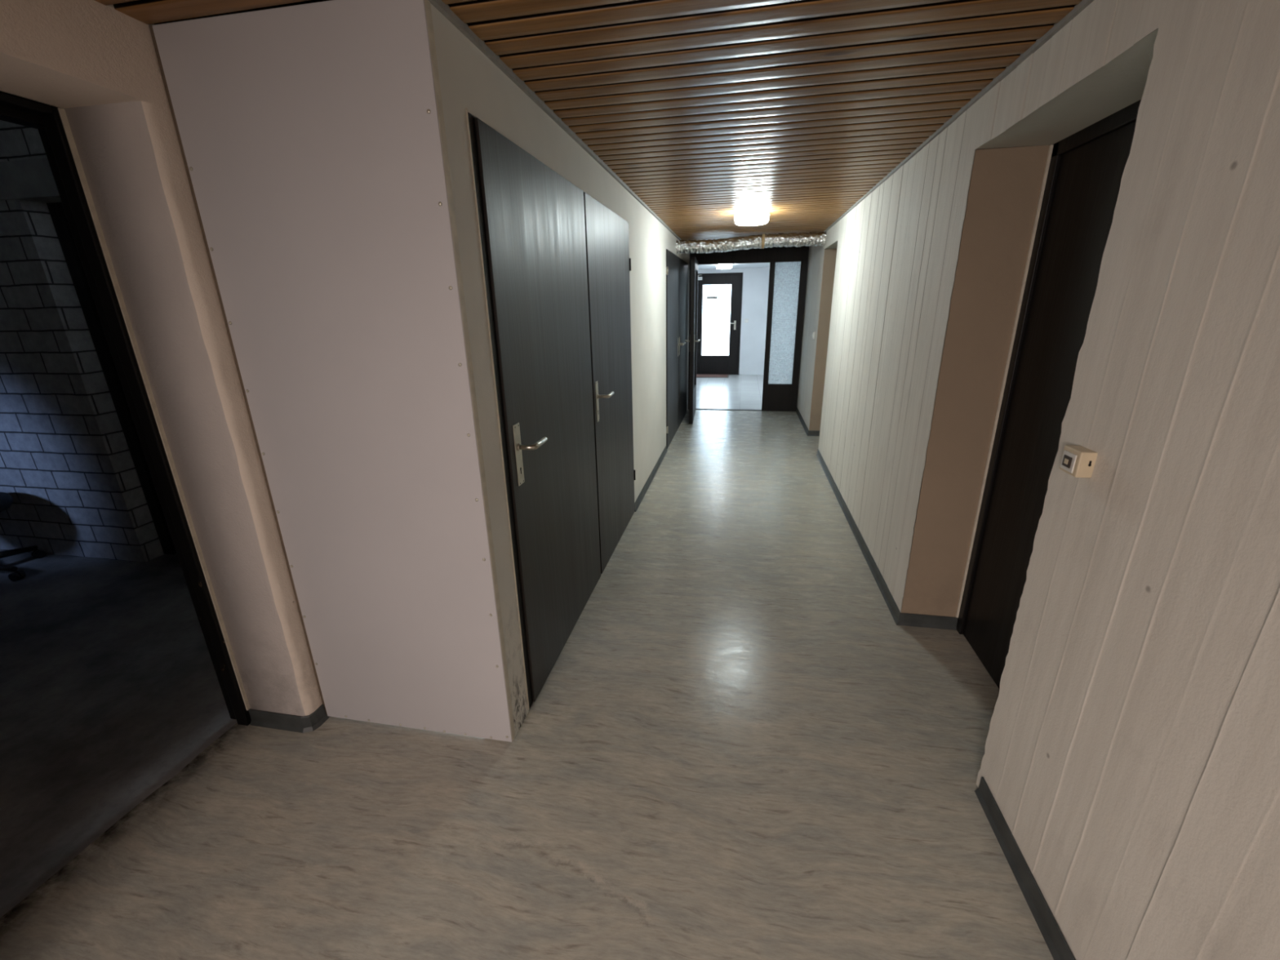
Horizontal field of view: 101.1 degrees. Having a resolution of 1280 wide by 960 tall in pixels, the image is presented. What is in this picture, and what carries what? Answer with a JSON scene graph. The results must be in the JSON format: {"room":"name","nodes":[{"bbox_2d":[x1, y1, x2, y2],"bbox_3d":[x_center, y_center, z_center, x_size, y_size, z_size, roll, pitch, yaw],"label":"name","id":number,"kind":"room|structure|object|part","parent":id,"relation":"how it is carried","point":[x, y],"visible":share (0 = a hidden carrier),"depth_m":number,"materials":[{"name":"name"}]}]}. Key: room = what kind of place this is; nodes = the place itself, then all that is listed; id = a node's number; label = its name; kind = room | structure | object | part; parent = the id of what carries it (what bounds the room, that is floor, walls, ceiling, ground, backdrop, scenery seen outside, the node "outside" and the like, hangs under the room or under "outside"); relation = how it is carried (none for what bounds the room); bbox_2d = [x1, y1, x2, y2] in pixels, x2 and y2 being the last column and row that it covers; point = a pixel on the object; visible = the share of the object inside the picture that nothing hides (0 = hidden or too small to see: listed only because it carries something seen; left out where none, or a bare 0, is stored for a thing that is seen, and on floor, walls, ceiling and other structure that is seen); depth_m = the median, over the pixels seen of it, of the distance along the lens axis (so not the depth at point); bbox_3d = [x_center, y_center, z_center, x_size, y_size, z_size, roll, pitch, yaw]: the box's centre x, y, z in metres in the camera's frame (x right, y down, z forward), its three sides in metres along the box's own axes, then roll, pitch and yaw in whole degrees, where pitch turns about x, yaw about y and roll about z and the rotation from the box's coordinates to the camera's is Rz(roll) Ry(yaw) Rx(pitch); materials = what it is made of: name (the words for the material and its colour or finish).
{"room":"building corridor","nodes":[
{"label":"building corridor","id":0,"kind":"room"},
{"bbox_2d":[0,120,164,562],"bbox_3d":[-3.574,-0.649,3.105,4.200,2.480,0.135,2,19,10],"label":"wall","id":1,"kind":"structure","parent":0,"point":[67,467],"depth_m":3.11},
{"bbox_2d":[0,157,62,203],"bbox_3d":[-3.592,-1.549,2.795,4.200,0.165,0.148,2,19,10],"label":"lintel","id":2,"kind":"object","parent":1,"relation":"in","point":[29,180],"depth_m":2.63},
{"bbox_2d":[46,202,176,555],"bbox_3d":[-2.515,-0.476,3.037,1.240,2.060,0.072,2,19,10],"label":"door","id":3,"kind":"structure","parent":1,"relation":"in","point":[56,210],"depth_m":3.06,"materials":[{"name":"black wood"}]},
{"bbox_2d":[0,549,237,917],"bbox_3d":[-3.355,1.030,1.925,5.200,0.056,6.300,2,19,10],"label":"floor","id":4,"kind":"structure","parent":0,"point":[110,688],"depth_m":2.16,"materials":[{"name":"concrete"}]},
{"bbox_2d":[0,492,45,581],"bbox_3d":[-4.017,0.118,3.017,0.628,1.003,0.632,2,19,10],"label":"swivel chair","id":5,"kind":"object","parent":4,"relation":"on","point":[6,500],"visible":1,"depth_m":3.18,"materials":[{"name":"black plastic"}]},
{"bbox_3d":[-4.031,0.191,3.033,0.564,0.099,0.564,2,19,10],"label":"seat","id":6,"kind":"part","parent":5,"relation":"part of","materials":[{"name":"black fabric"}]},
{"bbox_3d":[-3.858,0.512,3.127,0.279,0.073,0.052,1,19,5],"label":"leg","id":7,"kind":"part","parent":5,"relation":"part of","materials":[{"name":"black plastic"}]},
{"bbox_3d":[-3.962,0.460,3.286,0.052,0.073,0.279,7,20,22],"label":"leg","id":8,"kind":"part","parent":5,"relation":"part of","materials":[{"name":"black plastic"}]},
{"bbox_2d":[0,0,322,716],"bbox_3d":[-1.641,0.131,0.477,0.334,2.500,5.000,2,19,10],"label":"wall","id":9,"kind":"structure","parent":0,"point":[97,63],"depth_m":1.51,"materials":[{"name":"paint"}]},
{"bbox_2d":[0,91,251,725],"bbox_3d":[-1.660,0.160,1.159,0.105,2.011,1.245,2,19,10],"label":"door frame","id":10,"kind":"structure","parent":9,"relation":"in","point":[51,122],"depth_m":1.59,"materials":[{"name":"black paint"}]},
{"bbox_2d":[148,24,328,716],"bbox_3d":[-1.231,-0.123,1.697,0.011,2.195,0.010,2,19,10],"label":"trim","id":11,"kind":"structure","parent":9,"relation":"attached to","point":[154,42],"depth_m":1.59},
{"bbox_2d":[248,704,328,733],"bbox_3d":[-1.345,0.898,2.011,0.273,0.062,0.085,2,19,10],"label":"baseboard","id":12,"kind":"object","parent":9,"relation":"attached to","point":[308,723],"visible":1,"depth_m":1.98,"materials":[{"name":"grey plastic"}]},
{"bbox_2d":[151,0,512,742],"bbox_3d":[-0.853,-0.109,1.625,0.760,2.188,0.015,2,19,10],"label":"wall","id":13,"kind":"structure","parent":0,"point":[309,133],"depth_m":1.51,"materials":[{"name":"white paint"}]},
{"bbox_2d":[0,409,1053,959],"bbox_3d":[0.189,0.541,3.098,3.001,0.001,10.100,2,19,10],"label":"floor","id":14,"kind":"structure","parent":0,"point":[735,748],"depth_m":1.66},
{"bbox_2d":[430,3,689,741],"bbox_3d":[0.061,-1.133,4.565,0.110,2.250,6.443,2,19,10],"label":"wall","id":15,"kind":"structure","parent":0,"point":[468,79],"depth_m":1.82,"materials":[{"name":"white paint"}]},
{"bbox_2d":[424,0,515,740],"bbox_3d":[-0.478,-0.097,1.568,0.003,2.185,0.026,2,19,10],"label":"trim","id":16,"kind":"structure","parent":15,"relation":"attached to","point":[428,6],"depth_m":1.46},
{"bbox_2d":[465,107,600,710],"bbox_3d":[-0.361,-0.220,2.239,0.178,2.003,1.092,2,19,10],"label":"door","id":17,"kind":"structure","parent":15,"relation":"in","point":[531,218],"depth_m":2.02,"materials":[{"name":"black wood"}]},
{"bbox_3d":[-0.400,-0.220,2.249,0.098,1.999,1.088,2,19,10],"label":"frame","id":18,"kind":"part","parent":17,"relation":"part of","materials":[{"name":"black wood"}]},
{"bbox_3d":[-0.421,-0.088,1.828,0.004,0.216,0.049,2,19,10],"label":"handle plate","id":19,"kind":"part","parent":17,"relation":"part of","materials":[{"name":"silver metal"}]},
{"bbox_3d":[-0.377,-0.128,1.859,0.066,0.025,0.125,2,19,10],"label":"lever","id":20,"kind":"part","parent":17,"relation":"part of","materials":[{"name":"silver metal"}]},
{"bbox_2d":[428,0,681,239],"bbox_3d":[0.097,-2.130,4.189,0.016,0.020,6.383,2,19,10],"label":"trim","id":21,"kind":"structure","parent":15,"relation":"attached to","point":[443,8],"depth_m":1.71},
{"bbox_2d":[583,191,635,573],"bbox_3d":[-0.166,-0.550,3.224,0.178,1.999,1.021,2,19,10],"label":"door","id":22,"kind":"structure","parent":15,"relation":"in","point":[606,233],"depth_m":3.09,"materials":[{"name":"black wood"}]},
{"bbox_3d":[-0.227,-0.417,2.806,0.004,0.214,0.042,2,19,10],"label":"handle plate","id":23,"kind":"part","parent":22,"relation":"part of","materials":[{"name":"silver metal"}]},
{"bbox_3d":[-0.184,-0.458,2.837,0.066,0.025,0.125,2,19,10],"label":"lever","id":24,"kind":"part","parent":22,"relation":"part of","materials":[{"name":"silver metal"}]},
{"bbox_2d":[634,444,667,511],"bbox_3d":[0.126,-0.066,4.820,0.016,0.062,1.775,2,19,10],"label":"baseboard","id":25,"kind":"structure","parent":15,"relation":"attached to","point":[639,499],"depth_m":4.61,"materials":[{"name":"grey plastic"}]},
{"bbox_2d":[666,248,684,448],"bbox_3d":[0.350,-1.428,5.827,0.178,1.999,1.031,2,19,10],"label":"door","id":26,"kind":"structure","parent":15,"relation":"in","point":[672,260],"depth_m":5.72,"materials":[{"name":"black wood"}]},
{"bbox_2d":[678,257,688,427],"bbox_3d":[0.541,-1.754,6.791,0.178,1.999,1.040,2,19,10],"label":"door","id":27,"kind":"structure","parent":15,"relation":"in","point":[683,265],"depth_m":6.72,"materials":[{"name":"black wood"}]},
{"bbox_2d":[94,0,1082,269],"bbox_3d":[0.864,-2.228,4.199,3.708,0.200,14.540,2,19,10],"label":"ceiling","id":28,"kind":"structure","parent":0,"point":[708,112],"depth_m":1.75,"materials":[{"name":"brown wood"}]},
{"bbox_2d":[716,263,732,269],"bbox_3d":[1.522,-3.862,9.510,0.280,0.085,0.280,2,19,10],"label":"ceiling lamp","id":29,"kind":"object","parent":28,"relation":"attached to","point":[725,266],"visible":0.85,"depth_m":9.41,"materials":[{"name":"white plastic"}]},
{"bbox_2d":[675,231,826,253],"bbox_3d":[1.170,-2.538,5.637,1.560,0.174,0.145,2,19,10],"label":"duct","id":30,"kind":"object","parent":28,"relation":"attached to","point":[812,238],"visible":1,"depth_m":5.58,"materials":[{"name":"silver metal"}]},
{"bbox_2d":[734,208,768,226],"bbox_3d":[0.904,-2.123,4.259,0.272,0.098,0.272,2,19,10],"label":"ceiling lamp","id":31,"kind":"object","parent":28,"relation":"attached to","point":[747,217],"visible":1,"depth_m":4.16,"materials":[{"name":"white plastic"}]},
{"bbox_2d":[695,374,792,409],"bbox_3d":[1.872,-1.657,9.668,3.450,0.051,4.140,2,19,10],"label":"floor","id":32,"kind":"structure","parent":0,"point":[744,392],"depth_m":9.38,"materials":[{"name":"laminate"}]},
{"bbox_2d":[696,373,728,377],"bbox_3d":[1.484,-2.249,11.361,0.845,0.011,0.500,2,19,10],"label":"door mat","id":33,"kind":"object","parent":32,"relation":"on","point":[702,375],"visible":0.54,"depth_m":11.30,"materials":[{"name":"brown fabric"}]},
{"bbox_2d":[697,266,799,374],"bbox_3d":[2.229,-3.389,11.204,3.650,2.350,0.140,2,19,10],"label":"wall","id":34,"kind":"structure","parent":0,"point":[755,280],"depth_m":11.04,"materials":[{"name":"paint"}]},
{"bbox_2d":[696,272,742,374],"bbox_3d":[1.623,-3.305,11.246,1.050,2.083,0.239,2,19,10],"label":"door","id":35,"kind":"structure","parent":34,"relation":"in","point":[729,364],"depth_m":11.24,"materials":[{"name":"black wood"}]},
{"bbox_2d":[796,246,809,405],"bbox_3d":[1.477,-2.181,7.391,3.650,2.500,0.119,2,19,10],"label":"wall","id":36,"kind":"structure","parent":0,"point":[809,246],"depth_m":7.18,"materials":[{"name":"paint"}]},
{"bbox_2d":[688,245,808,411],"bbox_3d":[1.466,-2.064,7.370,1.557,2.190,0.065,2,19,10],"label":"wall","id":37,"kind":"structure","parent":36,"relation":"in","point":[775,397],"depth_m":7.16,"materials":[{"name":"wood"}]},
{"bbox_2d":[684,256,699,423],"bbox_3d":[0.731,-1.841,6.996,0.188,2.010,1.016,2,19,10],"label":"door","id":38,"kind":"structure","parent":37,"relation":"attached to","point":[693,340],"depth_m":6.65,"materials":[{"name":"wood"}]},
{"bbox_3d":[1.979,-2.132,7.243,0.329,1.611,0.006,2,19,10],"label":"pane","id":39,"kind":"part","parent":37,"relation":"part of","materials":[{"name":"glass"}]},
{"bbox_2d":[796,0,1279,959],"bbox_3d":[1.536,-0.472,2.425,0.496,2.500,10.380,2,19,10],"label":"wall","id":40,"kind":"structure","parent":0,"point":[1131,759],"depth_m":1.12,"materials":[{"name":"paint"}]},
{"bbox_2d":[795,407,819,435],"bbox_3d":[2.227,-0.774,6.825,0.267,0.062,1.480,2,19,10],"label":"baseboard","id":41,"kind":"structure","parent":40,"relation":"attached to","point":[809,433],"depth_m":6.33,"materials":[{"name":"grey plastic"}]},
{"bbox_2d":[816,448,957,630],"bbox_3d":[1.657,0.198,3.945,0.267,0.062,3.066,2,19,10],"label":"baseboard","id":42,"kind":"structure","parent":40,"relation":"attached to","point":[940,622],"depth_m":2.78,"materials":[{"name":"grey plastic"}]},
{"bbox_2d":[823,0,1093,231],"bbox_3d":[1.292,-1.500,2.234,0.016,0.018,9.980,2,19,10],"label":"trim","id":43,"kind":"structure","parent":40,"relation":"attached to","point":[1077,8],"depth_m":1.77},
{"bbox_2d":[955,144,1053,617],"bbox_3d":[1.484,-0.272,2.185,0.010,1.944,0.008,2,19,10],"label":"trim","id":44,"kind":"structure","parent":40,"relation":"attached to","point":[1051,147],"depth_m":2.12,"materials":[{"name":"wood"}]},
{"bbox_2d":[974,776,1075,959],"bbox_3d":[0.741,1.541,-0.027,0.016,0.062,3.654,2,19,10],"label":"baseboard","id":45,"kind":"structure","parent":40,"relation":"attached to","point":[1059,948],"depth_m":1.40,"materials":[{"name":"grey plastic"}]},
{"bbox_2d":[956,99,1141,688],"bbox_3d":[1.427,-0.104,1.768,0.158,2.021,0.936,2,19,10],"label":"door","id":46,"kind":"structure","parent":40,"relation":"in","point":[1086,166],"depth_m":1.91,"materials":[{"name":"black wood"}]},
{"bbox_2d":[1059,444,1097,478],"bbox_3d":[1.034,-0.044,1.245,0.042,0.062,0.071,2,19,10],"label":"switch box","id":47,"kind":"object","parent":40,"relation":"attached to","point":[1077,460],"visible":1,"depth_m":1.22,"materials":[{"name":"beige plastic"}]},
{"bbox_3d":[1.019,-0.044,1.251,0.004,0.044,0.050,2,19,10],"label":"button plate","id":48,"kind":"part","parent":47,"relation":"part of","materials":[{"name":"white plastic"}]},
{"label":"outside","id":49,"kind":"structure","parent":0,"visible":0},
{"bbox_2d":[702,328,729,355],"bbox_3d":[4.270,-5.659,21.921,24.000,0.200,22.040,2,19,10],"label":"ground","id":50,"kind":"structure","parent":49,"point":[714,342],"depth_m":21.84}
]}

